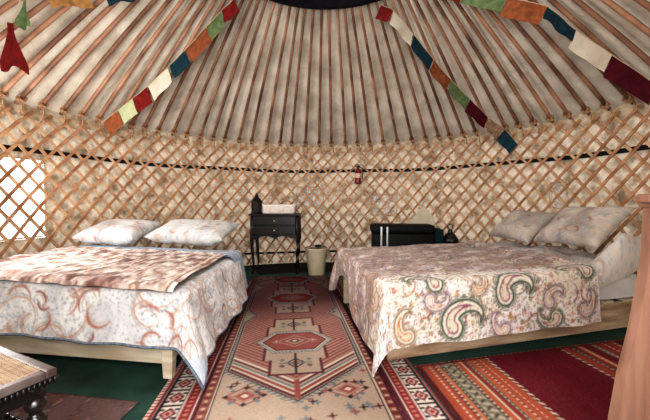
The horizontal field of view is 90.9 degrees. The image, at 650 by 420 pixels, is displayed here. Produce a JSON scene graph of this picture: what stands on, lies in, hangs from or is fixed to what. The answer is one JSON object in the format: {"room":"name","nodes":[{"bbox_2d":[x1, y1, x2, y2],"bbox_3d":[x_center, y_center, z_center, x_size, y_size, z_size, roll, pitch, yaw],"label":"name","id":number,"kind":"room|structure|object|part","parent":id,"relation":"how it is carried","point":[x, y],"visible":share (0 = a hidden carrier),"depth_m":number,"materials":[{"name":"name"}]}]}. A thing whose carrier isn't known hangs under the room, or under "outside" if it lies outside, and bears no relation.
{"room":"traditional dwelling","nodes":[
{"label":"traditional dwelling","id":0,"kind":"room"},
{"bbox_2d":[18,265,626,419],"bbox_3d":[0.000,0.884,2.129,5.440,0.060,5.440,0,2,0],"label":"floor","id":1,"kind":"structure","parent":0,"point":[142,382],"depth_m":1.76,"materials":[{"name":"green carpet"}]},
{"bbox_2d":[11,392,137,419],"bbox_3d":[-1.188,0.883,1.083,0.615,0.005,0.879,0,2,6],"label":"rug","id":2,"kind":"object","parent":1,"relation":"on","point":[59,406],"visible":0.59,"depth_m":1.40,"materials":[{"name":"fabric"}]},
{"bbox_2d":[0,346,58,419],"bbox_3d":[-1.099,0.665,0.824,0.570,0.441,0.450,1,2,25],"label":"stool","id":3,"kind":"object","parent":2,"relation":"on","point":[23,382],"visible":1,"depth_m":0.87,"materials":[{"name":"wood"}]},
{"bbox_3d":[-1.099,0.494,0.819,0.520,0.051,0.400,1,2,25],"label":"seat rail","id":4,"kind":"part","parent":3,"relation":"part of","materials":[{"name":"brown wood"}]},
{"bbox_3d":[-1.099,0.456,0.818,0.560,0.022,0.440,1,2,25],"label":"seat frame","id":5,"kind":"part","parent":3,"relation":"part of","materials":[{"name":"brown wood"}]},
{"bbox_3d":[-0.800,0.675,0.889,0.050,0.417,0.049,0,2,0],"label":"leg","id":6,"kind":"part","parent":3,"relation":"part of","materials":[{"name":"brown wood"}]},
{"bbox_2d":[0,336,177,378],"bbox_3d":[-1.490,0.688,2.478,1.451,0.290,1.743,0,2,0],"label":"wooden bed","id":7,"kind":"object","parent":1,"relation":"on","point":[22,344],"visible":0.2,"depth_m":1.71,"materials":[{"name":"brown wood"}]},
{"bbox_3d":[-1.474,0.726,1.756,1.364,0.130,0.035,0,2,8],"label":"foot rail","id":8,"kind":"part","parent":7,"relation":"part of","materials":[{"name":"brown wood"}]},
{"bbox_3d":[-0.800,0.761,1.644,0.070,0.195,0.070,0,2,0],"label":"leg","id":9,"kind":"part","parent":7,"relation":"part of","materials":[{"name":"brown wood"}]},
{"bbox_2d":[0,103,262,263],"bbox_3d":[-1.962,-0.015,2.811,0.923,1.650,3.889,1,2,20],"label":"lattice section","id":10,"kind":"object","parent":1,"relation":"on","point":[5,109],"visible":0.58,"depth_m":3.07,"materials":[{"name":"brown wood"}]},
{"bbox_2d":[0,144,649,172],"bbox_3d":[0.000,-0.507,2.950,5.112,0.054,3.382,0,2,0],"label":"strap","id":11,"kind":"object","parent":10,"relation":"attached to","point":[642,147],"visible":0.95,"depth_m":3.57,"materials":[{"name":"black fabric"}]},
{"bbox_2d":[248,213,301,273],"bbox_3d":[-0.627,0.420,4.142,0.635,0.754,0.387,0,2,0],"label":"side table","id":12,"kind":"object","parent":1,"relation":"on","point":[274,226],"visible":0.99,"depth_m":3.97,"materials":[{"name":"black wood"}]},
{"bbox_3d":[-0.907,0.436,3.996,0.056,0.731,0.050,1,2,22],"label":"leg","id":13,"kind":"part","parent":12,"relation":"part of","materials":[{"name":"black wood"}]},
{"bbox_2d":[251,193,262,213],"bbox_3d":[-0.868,-0.087,4.059,0.152,0.262,0.132,0,2,0],"label":"lantern","id":14,"kind":"object","parent":12,"relation":"on","point":[256,203],"visible":1,"depth_m":4.01,"materials":[{"name":"black metal"}]},
{"bbox_3d":[-0.868,-0.033,4.061,0.112,0.115,0.097,0,2,0],"label":"glass","id":15,"kind":"part","parent":14,"relation":"part of","materials":[{"name":"black glass"}]},
{"bbox_3d":[-0.868,-0.035,4.061,0.135,0.122,0.118,0,2,0],"label":"frame","id":16,"kind":"part","parent":14,"relation":"part of","materials":[{"name":"black metal"}]},
{"bbox_3d":[-0.907,0.427,4.295,0.056,0.731,0.050,-1,2,-22],"label":"leg","id":17,"kind":"part","parent":12,"relation":"part of","materials":[{"name":"black wood"}]},
{"bbox_3d":[-0.627,0.253,3.976,0.525,0.110,0.020,0,2,0],"label":"drawer","id":18,"kind":"part","parent":12,"relation":"part of","materials":[{"name":"black wood"}]},
{"bbox_3d":[-0.627,0.133,3.972,0.525,0.110,0.020,0,2,0],"label":"drawer","id":19,"kind":"part","parent":12,"relation":"part of","materials":[{"name":"black wood"}]},
{"bbox_2d":[262,203,297,213],"bbox_3d":[-0.575,-0.024,4.101,0.474,0.134,0.270,0,2,0],"label":"basket","id":20,"kind":"object","parent":12,"relation":"on","point":[267,208],"visible":0.98,"depth_m":3.98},
{"bbox_3d":[-0.348,0.436,3.995,0.056,0.731,0.050,1,2,22],"label":"leg","id":21,"kind":"part","parent":12,"relation":"part of","materials":[{"name":"black wood"}]},
{"bbox_3d":[-0.348,0.427,4.295,0.056,0.731,0.050,1,2,22],"label":"leg","id":22,"kind":"part","parent":12,"relation":"part of","materials":[{"name":"black wood"}]},
{"bbox_2d":[250,262,333,274],"bbox_3d":[-0.146,0.785,4.321,1.829,0.001,0.810,0,2,0],"label":"trim","id":23,"kind":"structure","parent":1,"relation":"on","point":[264,269],"depth_m":4.30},
{"bbox_2d":[142,278,453,419],"bbox_3d":[-0.229,0.843,2.294,1.290,0.009,2.796,0,2,-7],"label":"rug","id":24,"kind":"object","parent":1,"relation":"on","point":[181,397],"visible":0.21,"depth_m":1.53,"materials":[{"name":"fabric"}]},
{"bbox_2d":[194,275,402,419],"bbox_3d":[-0.237,0.826,2.406,0.858,0.011,2.777,0,2,-7],"label":"runner rug","id":25,"kind":"object","parent":24,"relation":"on","point":[293,351],"visible":0.99,"depth_m":1.74,"materials":[{"name":"fabric"}]},
{"bbox_2d":[305,244,327,275],"bbox_3d":[-0.105,0.609,3.951,0.279,0.372,0.278,0,2,0],"label":"trash can","id":26,"kind":"object","parent":1,"relation":"on","point":[316,255],"visible":0.98,"depth_m":3.86,"materials":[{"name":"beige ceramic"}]},
{"bbox_3d":[-0.105,0.477,3.947,0.250,0.012,0.250,0,2,0],"label":"lid","id":27,"kind":"part","parent":26,"relation":"part of","materials":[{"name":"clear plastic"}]},
{"bbox_2d":[167,136,489,264],"bbox_3d":[0.029,-0.058,4.175,3.892,1.650,0.946,0,2,0],"label":"lattice section","id":28,"kind":"object","parent":1,"relation":"on","point":[487,137],"visible":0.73,"depth_m":4.50,"materials":[{"name":"brown wood"}]},
{"bbox_2d":[241,250,336,254],"bbox_3d":[0.000,0.612,4.439,2.970,0.042,0.476,0,2,0],"label":"strap","id":29,"kind":"object","parent":28,"relation":"attached to","point":[281,252],"visible":0.3,"depth_m":4.60,"materials":[{"name":"black"}]},
{"bbox_2d":[355,164,362,183],"bbox_3d":[0.469,-0.501,4.490,0.090,0.272,0.116,-1,2,-39],"label":"fire extinguisher","id":30,"kind":"object","parent":28,"relation":"attached to","point":[358,178],"visible":1,"depth_m":4.46,"materials":[{"name":"red paint"}]},
{"bbox_2d":[370,223,443,246],"bbox_3d":[0.999,0.486,3.970,0.870,0.620,0.332,0,2,6],"label":"trunk","id":31,"kind":"object","parent":1,"relation":"on","point":[382,234],"visible":0.55,"depth_m":3.83,"materials":[{"name":"black leather"}]},
{"bbox_3d":[0.945,0.228,3.973,0.760,0.103,0.320,0,2,6],"label":"lid","id":32,"kind":"part","parent":31,"relation":"part of","materials":[{"name":"black leather"}]},
{"bbox_2d":[409,207,436,227],"bbox_3d":[1.274,0.374,4.190,0.380,0.830,0.015,1,2,29],"label":"board","id":33,"kind":"object","parent":1,"relation":"on","point":[423,216],"visible":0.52,"depth_m":4.17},
{"bbox_2d":[444,224,457,243],"bbox_3d":[1.530,0.483,3.917,0.187,0.630,0.187,-1,2,-24],"label":"lantern","id":34,"kind":"object","parent":1,"relation":"on","point":[450,237],"visible":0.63,"depth_m":3.86,"materials":[{"name":"black metal"}]},
{"bbox_2d":[343,277,632,359],"bbox_3d":[1.216,0.679,2.618,2.095,0.282,1.172,0,2,-15],"label":"wooden bed","id":35,"kind":"object","parent":1,"relation":"on","point":[615,313],"visible":0.15,"depth_m":2.08,"materials":[{"name":"brown wood"}]},
{"bbox_3d":[0.238,0.688,2.828,0.155,0.252,0.050,0,2,-15],"label":"leg","id":36,"kind":"part","parent":35,"relation":"part of","materials":[{"name":"brown wood"}]},
{"bbox_2d":[599,273,636,300],"bbox_3d":[1.218,0.527,2.599,2.018,0.176,1.162,0,2,-15],"label":"mattress","id":37,"kind":"object","parent":35,"relation":"on","point":[624,287],"visible":0.11,"depth_m":2.23,"materials":[{"name":"white fabric"}]},
{"bbox_2d":[493,233,640,286],"bbox_3d":[1.657,0.315,2.709,1.072,0.338,1.414,0,2,-9],"label":"duvet","id":38,"kind":"object","parent":37,"relation":"on","point":[620,259],"visible":0.34,"depth_m":2.18,"materials":[{"name":"fabric"}]},
{"bbox_2d":[329,240,600,376],"bbox_3d":[0.896,0.575,2.515,1.718,0.476,1.455,0,2,-14],"label":"quilt","id":39,"kind":"object","parent":38,"relation":"on","point":[418,294],"visible":1,"depth_m":1.92,"materials":[{"name":"fabric"}]},
{"bbox_2d":[489,210,555,243],"bbox_3d":[1.904,0.147,3.112,0.311,0.287,0.538,0,2,-9],"label":"pillow","id":40,"kind":"object","parent":38,"relation":"on","point":[523,226],"visible":0.97,"depth_m":2.98,"materials":[{"name":"fabric"}]},
{"bbox_2d":[533,206,635,248],"bbox_3d":[2.038,0.125,2.565,0.343,0.319,0.589,0,2,-9],"label":"pillow","id":41,"kind":"object","parent":38,"relation":"on","point":[578,226],"visible":1,"depth_m":2.42,"materials":[{"name":"fabric"}]},
{"bbox_2d":[415,339,623,419],"bbox_3d":[1.337,0.872,1.398,1.729,0.007,1.110,0,2,-13],"label":"rug","id":42,"kind":"object","parent":1,"relation":"on","point":[573,382],"visible":0.87,"depth_m":1.59,"materials":[{"name":"fabric"}]},
{"bbox_2d":[607,194,649,419],"bbox_3d":[0.961,0.418,0.914,0.318,0.927,0.046,0,2,0],"label":"wooden post","id":43,"kind":"object","parent":42,"relation":"on","point":[630,399],"visible":1,"depth_m":0.91,"materials":[{"name":"red wood"}]},
{"bbox_2d":[400,106,649,276],"bbox_3d":[1.984,-0.013,2.745,0.923,1.650,3.888,-1,2,-18],"label":"lattice section","id":44,"kind":"object","parent":1,"relation":"on","point":[633,110],"visible":0.56,"depth_m":3.17,"materials":[{"name":"brown wood"}]},
{"bbox_2d":[0,0,649,145],"bbox_3d":[0.000,-1.381,2.058,5.280,1.217,5.280,-1,2,-18],"label":"ceiling","id":45,"kind":"structure","parent":0,"point":[640,39],"depth_m":3.16,"materials":[{"name":"fabric"}]},
{"bbox_2d":[270,0,379,9],"bbox_3d":[0.000,-2.027,2.038,2.040,0.395,2.040,0,2,0],"label":"ring","id":46,"kind":"object","parent":45,"relation":"attached to","point":[306,4],"visible":1,"depth_m":2.91,"materials":[{"name":"black wood"}]},
{"bbox_2d":[0,0,21,14],"bbox_3d":[-1.724,-1.316,1.973,1.565,1.183,0.075,0,2,-3],"label":"pole","id":47,"kind":"object","parent":46,"relation":"attached to","point":[9,4],"visible":1,"depth_m":1.95,"materials":[{"name":"wood"}]},
{"bbox_2d":[0,0,49,41],"bbox_3d":[-1.726,-1.320,2.083,1.565,1.183,0.075,0,2,1],"label":"pole","id":48,"kind":"object","parent":46,"relation":"attached to","point":[44,3],"visible":0.51,"depth_m":2.07,"materials":[{"name":"wood"}]},
{"bbox_2d":[0,6,71,67],"bbox_3d":[-1.721,-1.323,2.186,1.565,1.183,0.075,0,2,4],"label":"pole","id":49,"kind":"object","parent":46,"relation":"attached to","point":[63,9],"visible":0.61,"depth_m":2.19,"materials":[{"name":"wood"}]},
{"bbox_2d":[0,0,134,74],"bbox_3d":[-1.637,-1.249,2.051,0.913,0.786,0.163,-1,2,-24],"label":"prayer flags","id":50,"kind":"object","parent":49,"relation":"hanging from","point":[12,55],"visible":1,"depth_m":1.99,"materials":[{"name":"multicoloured fabric"}]},
{"bbox_3d":[-1.636,-1.365,2.046,0.913,0.554,0.162,-1,2,-23],"label":"cord","id":51,"kind":"part","parent":50,"relation":"part of","materials":[{"name":"beige fabric"}]},
{"bbox_2d":[0,0,103,112],"bbox_3d":[-1.709,-1.327,2.301,1.565,1.183,0.075,0,2,8],"label":"pole","id":52,"kind":"object","parent":46,"relation":"attached to","point":[4,92],"visible":0.98,"depth_m":2.33,"materials":[{"name":"wood"}]},
{"bbox_2d":[14,2,118,117],"bbox_3d":[-1.694,-1.329,2.390,1.565,1.183,0.075,0,2,11],"label":"pole","id":53,"kind":"object","parent":46,"relation":"attached to","point":[21,98],"visible":1,"depth_m":2.44,"materials":[{"name":"wood"}]},
{"bbox_2d":[37,0,139,121],"bbox_3d":[-1.669,-1.333,2.501,1.565,1.183,0.075,0,2,15],"label":"pole","id":54,"kind":"object","parent":46,"relation":"attached to","point":[43,104],"visible":1,"depth_m":2.56,"materials":[{"name":"wood"}]},
{"bbox_2d":[59,0,157,126],"bbox_3d":[-1.635,-1.336,2.614,1.565,1.183,0.075,1,2,18],"label":"pole","id":55,"kind":"object","parent":46,"relation":"attached to","point":[64,109],"visible":1,"depth_m":2.68,"materials":[{"name":"wood"}]},
{"bbox_2d":[77,0,171,129],"bbox_3d":[-1.597,-1.339,2.713,1.565,1.183,0.075,1,2,22],"label":"pole","id":56,"kind":"object","parent":46,"relation":"attached to","point":[81,114],"visible":1,"depth_m":2.77,"materials":[{"name":"wood"}]},
{"bbox_2d":[95,0,183,132],"bbox_3d":[-1.554,-1.343,2.810,1.565,1.183,0.075,1,2,26],"label":"pole","id":57,"kind":"object","parent":46,"relation":"attached to","point":[99,117],"visible":1,"depth_m":2.87,"materials":[{"name":"wood"}]},
{"bbox_2d":[103,0,238,135],"bbox_3d":[-1.447,-1.272,2.970,1.501,1.109,0.092,0,2,15],"label":"prayer flags","id":58,"kind":"object","parent":57,"relation":"hanging from","point":[205,38],"visible":1,"depth_m":2.99,"materials":[{"name":"multicoloured fabric"}]},
{"bbox_2d":[115,0,195,135],"bbox_3d":[-1.504,-1.345,2.906,1.565,1.183,0.075,1,2,29],"label":"pole","id":59,"kind":"object","parent":46,"relation":"attached to","point":[192,2],"visible":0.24,"depth_m":2.89,"materials":[{"name":"wood"}]},
{"bbox_2d":[128,0,207,138],"bbox_3d":[-1.445,-1.349,3.003,1.565,1.183,0.075,1,2,33],"label":"pole","id":60,"kind":"object","parent":46,"relation":"attached to","point":[131,124],"visible":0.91,"depth_m":2.94,"materials":[{"name":"wood"}]},
{"bbox_2d":[141,0,216,140],"bbox_3d":[-1.392,-1.351,3.080,1.565,1.183,0.075,1,2,36],"label":"pole","id":61,"kind":"object","parent":46,"relation":"attached to","point":[144,126],"visible":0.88,"depth_m":2.99,"materials":[{"name":"wood"}]},
{"bbox_2d":[155,0,225,141],"bbox_3d":[-1.327,-1.353,3.163,1.565,1.183,0.075,1,2,40],"label":"pole","id":62,"kind":"object","parent":46,"relation":"attached to","point":[158,128],"visible":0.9,"depth_m":3.34,"materials":[{"name":"wood"}]},
{"bbox_2d":[171,0,235,143],"bbox_3d":[-1.248,-1.356,3.252,1.565,1.183,0.075,2,2,43],"label":"pole","id":63,"kind":"object","parent":46,"relation":"attached to","point":[173,131],"visible":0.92,"depth_m":3.38,"materials":[{"name":"wood"}]},
{"bbox_2d":[184,0,243,145],"bbox_3d":[-1.170,-1.359,3.328,0.075,1.183,1.565,-2,2,-43],"label":"pole","id":64,"kind":"object","parent":46,"relation":"attached to","point":[187,132],"visible":0.98,"depth_m":3.32,"materials":[{"name":"wood"}]},
{"bbox_2d":[198,0,252,146],"bbox_3d":[-1.082,-1.361,3.404,0.075,1.183,1.565,-1,2,-39],"label":"pole","id":65,"kind":"object","parent":46,"relation":"attached to","point":[200,135],"visible":1,"depth_m":3.36,"materials":[{"name":"wood"}]},
{"bbox_2d":[211,0,260,148],"bbox_3d":[-0.996,-1.363,3.469,0.075,1.183,1.565,-1,2,-35],"label":"pole","id":66,"kind":"object","parent":46,"relation":"attached to","point":[213,136],"visible":1,"depth_m":3.41,"materials":[{"name":"wood"}]},
{"bbox_2d":[222,0,267,148],"bbox_3d":[-0.909,-1.365,3.526,0.075,1.183,1.565,-1,2,-32],"label":"pole","id":67,"kind":"object","parent":46,"relation":"attached to","point":[224,137],"visible":1,"depth_m":3.46,"materials":[{"name":"wood"}]},
{"bbox_2d":[237,2,275,150],"bbox_3d":[-0.796,-1.367,3.591,0.075,1.183,1.565,-1,2,-28],"label":"pole","id":68,"kind":"object","parent":46,"relation":"attached to","point":[239,138],"visible":1,"depth_m":3.51,"materials":[{"name":"wood"}]},
{"bbox_2d":[249,4,282,150],"bbox_3d":[-0.690,-1.369,3.641,0.075,1.183,1.565,-1,2,-24],"label":"pole","id":69,"kind":"object","parent":46,"relation":"attached to","point":[251,140],"visible":1,"depth_m":3.55,"materials":[{"name":"wood"}]},
{"bbox_2d":[264,6,290,151],"bbox_3d":[-0.557,-1.370,3.693,0.075,1.183,1.565,-1,2,-19],"label":"pole","id":70,"kind":"object","parent":46,"relation":"attached to","point":[266,141],"visible":1,"depth_m":3.60,"materials":[{"name":"wood"}]},
{"bbox_2d":[278,8,298,152],"bbox_3d":[-0.430,-1.371,3.730,0.075,1.183,1.565,0,2,-15],"label":"pole","id":71,"kind":"object","parent":46,"relation":"attached to","point":[297,9],"visible":0.98,"depth_m":3.63,"materials":[{"name":"wood"}]},
{"bbox_2d":[289,8,305,152],"bbox_3d":[-0.323,-1.372,3.754,0.075,1.183,1.565,0,2,-11],"label":"pole","id":72,"kind":"object","parent":46,"relation":"attached to","point":[291,142],"visible":0.99,"depth_m":3.65,"materials":[{"name":"wood"}]},
{"bbox_2d":[303,9,314,152],"bbox_3d":[-0.187,-1.373,3.775,0.075,1.183,1.565,0,2,-6],"label":"pole","id":73,"kind":"object","parent":46,"relation":"attached to","point":[305,142],"visible":0.99,"depth_m":3.66,"materials":[{"name":"wood"}]},
{"bbox_2d":[317,10,322,152],"bbox_3d":[-0.050,-1.373,3.784,0.075,1.183,1.565,0,2,-2],"label":"pole","id":74,"kind":"object","parent":46,"relation":"attached to","point":[321,11],"visible":0.98,"depth_m":3.68,"materials":[{"name":"wood"}]},
{"bbox_2d":[328,10,333,152],"bbox_3d":[0.070,-1.373,3.784,0.075,1.183,1.565,0,2,2],"label":"pole","id":75,"kind":"object","parent":46,"relation":"attached to","point":[331,143],"visible":0.97,"depth_m":3.71,"materials":[{"name":"wood"}]},
{"bbox_2d":[336,9,348,152],"bbox_3d":[0.210,-1.373,3.772,0.075,1.183,1.565,0,2,7],"label":"pole","id":76,"kind":"object","parent":46,"relation":"attached to","point":[345,142],"visible":0.99,"depth_m":3.67,"materials":[{"name":"wood"}]},
{"bbox_2d":[343,9,360,152],"bbox_3d":[0.327,-1.372,3.754,0.075,1.183,1.565,0,2,11],"label":"pole","id":77,"kind":"object","parent":46,"relation":"attached to","point":[357,142],"visible":0.98,"depth_m":3.65,"materials":[{"name":"wood"}]},
{"bbox_2d":[351,8,372,152],"bbox_3d":[0.444,-1.371,3.727,0.075,1.183,1.565,0,2,15],"label":"pole","id":78,"kind":"object","parent":46,"relation":"attached to","point":[352,9],"visible":1,"depth_m":3.63,"materials":[{"name":"wood"}]},
{"bbox_2d":[358,6,386,151],"bbox_3d":[0.570,-1.370,3.688,0.075,1.183,1.565,1,2,19],"label":"pole","id":79,"kind":"object","parent":46,"relation":"attached to","point":[383,141],"visible":1,"depth_m":3.60,"materials":[{"name":"wood"}]},
{"bbox_2d":[367,4,400,150],"bbox_3d":[0.693,-1.368,3.640,0.075,1.183,1.565,1,2,23],"label":"pole","id":80,"kind":"object","parent":46,"relation":"attached to","point":[397,140],"visible":1,"depth_m":3.55,"materials":[{"name":"wood"}]},
{"bbox_2d":[375,1,415,149],"bbox_3d":[0.817,-1.367,3.579,0.075,1.183,1.565,1,2,28],"label":"pole","id":81,"kind":"object","parent":46,"relation":"attached to","point":[411,138],"visible":0.98,"depth_m":3.56,"materials":[{"name":"wood"}]},
{"bbox_2d":[383,0,429,148],"bbox_3d":[0.927,-1.365,3.515,0.075,1.183,1.565,1,2,32],"label":"pole","id":82,"kind":"object","parent":46,"relation":"attached to","point":[425,136],"visible":0.98,"depth_m":3.53,"materials":[{"name":"wood"}]},
{"bbox_2d":[390,0,442,147],"bbox_3d":[1.019,-1.363,3.452,0.075,1.183,1.565,1,2,36],"label":"pole","id":83,"kind":"object","parent":46,"relation":"attached to","point":[438,136],"visible":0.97,"depth_m":3.54,"materials":[{"name":"wood"}]},
{"bbox_2d":[397,0,453,146],"bbox_3d":[1.095,-1.361,3.393,0.075,1.183,1.565,1,2,39],"label":"pole","id":84,"kind":"object","parent":46,"relation":"attached to","point":[449,134],"visible":0.91,"depth_m":3.49,"materials":[{"name":"wood"}]},
{"bbox_2d":[406,0,467,144],"bbox_3d":[1.180,-1.358,3.318,0.075,1.183,1.565,2,2,43],"label":"pole","id":85,"kind":"object","parent":46,"relation":"attached to","point":[462,132],"visible":0.93,"depth_m":3.19,"materials":[{"name":"wood"}]},
{"bbox_2d":[414,0,480,143],"bbox_3d":[1.254,-1.356,3.246,1.565,1.183,0.075,-2,2,-44],"label":"pole","id":86,"kind":"object","parent":46,"relation":"attached to","point":[475,130],"visible":0.93,"depth_m":3.14,"materials":[{"name":"wood"}]},
{"bbox_2d":[424,0,495,141],"bbox_3d":[1.332,-1.353,3.157,1.565,1.183,0.075,-1,2,-40],"label":"pole","id":87,"kind":"object","parent":46,"relation":"attached to","point":[430,9],"visible":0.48,"depth_m":3.10,"materials":[{"name":"wood"}]},
{"bbox_2d":[433,0,509,133],"bbox_3d":[1.399,-1.351,3.070,1.565,1.183,0.075,-1,2,-36],"label":"pole","id":88,"kind":"object","parent":46,"relation":"attached to","point":[504,125],"visible":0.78,"depth_m":3.10,"materials":[{"name":"wood"}]},
{"bbox_2d":[376,5,520,153],"bbox_3d":[1.273,-1.236,3.211,1.709,1.275,0.166,-1,2,-19],"label":"prayer flags","id":89,"kind":"object","parent":88,"relation":"hanging from","point":[505,139],"visible":1,"depth_m":3.24,"materials":[{"name":"multicoloured fabric"}]},
{"bbox_2d":[442,0,524,137],"bbox_3d":[1.453,-1.348,2.990,1.565,1.183,0.075,-1,2,-33],"label":"pole","id":90,"kind":"object","parent":46,"relation":"attached to","point":[518,124],"visible":1,"depth_m":3.04,"materials":[{"name":"wood"}]},
{"bbox_2d":[454,1,539,134],"bbox_3d":[1.507,-1.345,2.900,1.565,1.183,0.075,-1,2,-29],"label":"pole","id":91,"kind":"object","parent":46,"relation":"attached to","point":[532,121],"visible":0.99,"depth_m":2.96,"materials":[{"name":"wood"}]},
{"bbox_2d":[469,5,557,131],"bbox_3d":[1.558,-1.342,2.802,1.565,1.183,0.075,-1,2,-26],"label":"pole","id":92,"kind":"object","parent":46,"relation":"attached to","point":[550,118],"visible":1,"depth_m":2.88,"materials":[{"name":"wood"}]},
{"bbox_2d":[486,9,575,128],"bbox_3d":[1.602,-1.339,2.702,1.565,1.183,0.075,-1,2,-22],"label":"pole","id":93,"kind":"object","parent":46,"relation":"attached to","point":[566,113],"visible":0.99,"depth_m":2.79,"materials":[{"name":"wood"}]},
{"bbox_2d":[502,7,594,124],"bbox_3d":[1.639,-1.336,2.600,1.565,1.183,0.075,-1,2,-18],"label":"pole","id":94,"kind":"object","parent":46,"relation":"attached to","point":[585,109],"visible":0.96,"depth_m":2.70,"materials":[{"name":"wood"}]},
{"bbox_2d":[531,23,614,120],"bbox_3d":[1.670,-1.333,2.494,1.565,1.183,0.075,0,2,-15],"label":"pole","id":95,"kind":"object","parent":46,"relation":"attached to","point":[604,104],"visible":0.93,"depth_m":2.60,"materials":[{"name":"wood"}]},
{"bbox_2d":[528,0,638,114],"bbox_3d":[1.696,-1.329,2.378,1.565,1.183,0.075,0,2,-11],"label":"pole","id":96,"kind":"object","parent":46,"relation":"attached to","point":[627,98],"visible":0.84,"depth_m":2.51,"materials":[{"name":"wood"}]},
{"bbox_2d":[452,0,649,104],"bbox_3d":[1.611,-1.270,2.321,1.466,1.061,0.179,0,2,12],"label":"prayer flags","id":97,"kind":"object","parent":96,"relation":"hanging from","point":[617,72],"visible":1,"depth_m":2.28,"materials":[{"name":"multicoloured fabric"}]},
{"bbox_3d":[1.613,-1.347,2.327,1.466,0.909,0.154,0,2,12],"label":"cord","id":98,"kind":"part","parent":97,"relation":"part of","materials":[{"name":"beige fabric"}]},
{"bbox_2d":[547,0,622,62],"bbox_3d":[1.712,-1.326,2.277,1.565,1.183,0.075,0,2,-7],"label":"pole","id":99,"kind":"object","parent":46,"relation":"attached to","point":[556,4],"visible":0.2,"depth_m":2.29,"materials":[{"name":"wood"}]},
{"bbox_2d":[571,0,649,65],"bbox_3d":[1.723,-1.322,2.166,1.565,1.183,0.075,0,2,-4],"label":"pole","id":100,"kind":"object","parent":46,"relation":"attached to","point":[580,3],"visible":1,"depth_m":2.18,"materials":[{"name":"wood"}]},
{"bbox_2d":[601,0,649,36],"bbox_3d":[1.726,-1.319,2.050,1.565,1.183,0.075,0,2,0],"label":"pole","id":101,"kind":"object","parent":46,"relation":"attached to","point":[617,8],"visible":1,"depth_m":2.05,"materials":[{"name":"wood"}]},
{"bbox_2d":[633,0,649,10],"bbox_3d":[1.722,-1.315,1.942,1.565,1.183,0.075,0,2,4],"label":"pole","id":102,"kind":"object","parent":46,"relation":"attached to","point":[644,3],"visible":1,"depth_m":1.93,"materials":[{"name":"wood"}]},
{"bbox_2d":[0,113,649,273],"bbox_3d":[0.002,-0.038,2.984,5.215,1.730,3.454,0,2,0],"label":"wall","id":103,"kind":"structure","parent":0,"point":[643,171],"depth_m":3.87,"materials":[{"name":"fabric"}]},
{"bbox_2d":[0,155,46,240],"bbox_3d":[-2.550,-0.094,2.538,0.036,0.684,0.637,0,2,10],"label":"window","id":104,"kind":"structure","parent":103,"relation":"in","point":[44,176],"depth_m":2.83,"materials":[{"name":"white plastic"}]},
{"bbox_2d":[296,186,323,206],"bbox_3d":[-0.219,-0.196,4.664,0.401,0.294,0.025,0,2,-5],"label":"window","id":105,"kind":"structure","parent":103,"relation":"in","point":[299,186],"depth_m":4.66,"materials":[{"name":"beige wood"}]},
{"bbox_2d":[0,98,649,153],"bbox_3d":[0.000,-0.846,2.883,5.130,0.184,3.514,0,2,0],"label":"trim","id":106,"kind":"structure","parent":103,"relation":"attached to","point":[624,110],"depth_m":3.56,"materials":[{"name":"fabric"}]},
{"bbox_2d":[371,194,396,215],"bbox_3d":[0.835,-0.072,4.538,0.377,0.314,0.023,1,2,19],"label":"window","id":107,"kind":"structure","parent":103,"relation":"in","point":[373,194],"depth_m":4.52,"materials":[{"name":"beige wood"}]},
{"bbox_2d":[549,181,567,208],"bbox_3d":[2.334,-0.150,3.198,0.019,0.274,0.169,-1,2,-25],"label":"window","id":108,"kind":"structure","parent":103,"relation":"in","point":[557,181],"depth_m":3.20,"materials":[{"name":"beige wood"}]},
{"bbox_3d":[-1.478,0.521,2.481,1.394,0.227,1.645,0,2,0],"label":"mattress","id":109,"kind":"object","parent":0,"visible":0},
{"bbox_2d":[0,245,247,390],"bbox_3d":[-1.399,0.578,2.221,1.671,0.477,1.483,0,2,0],"label":"duvet","id":110,"kind":"object","parent":109,"relation":"on","point":[188,320],"visible":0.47,"depth_m":1.65,"materials":[{"name":"fabric"}]},
{"bbox_2d":[0,246,226,291],"bbox_3d":[-1.486,0.354,2.172,1.612,0.069,0.958,0,2,8],"label":"throw blanket","id":111,"kind":"object","parent":110,"relation":"on","point":[111,267],"visible":1,"depth_m":1.97,"materials":[{"name":"fabric"}]},
{"bbox_2d":[72,219,159,245],"bbox_3d":[-1.913,0.204,2.962,0.600,0.222,0.384,0,2,8],"label":"pillow","id":112,"kind":"object","parent":110,"relation":"on","point":[119,232],"visible":1,"depth_m":2.83,"materials":[{"name":"fabric"}]},
{"bbox_2d":[144,219,239,245],"bbox_3d":[-1.212,0.208,2.962,0.742,0.233,0.384,0,2,8],"label":"pillow","id":113,"kind":"object","parent":110,"relation":"on","point":[196,232],"visible":1,"depth_m":2.83,"materials":[{"name":"fabric"}]}
]}

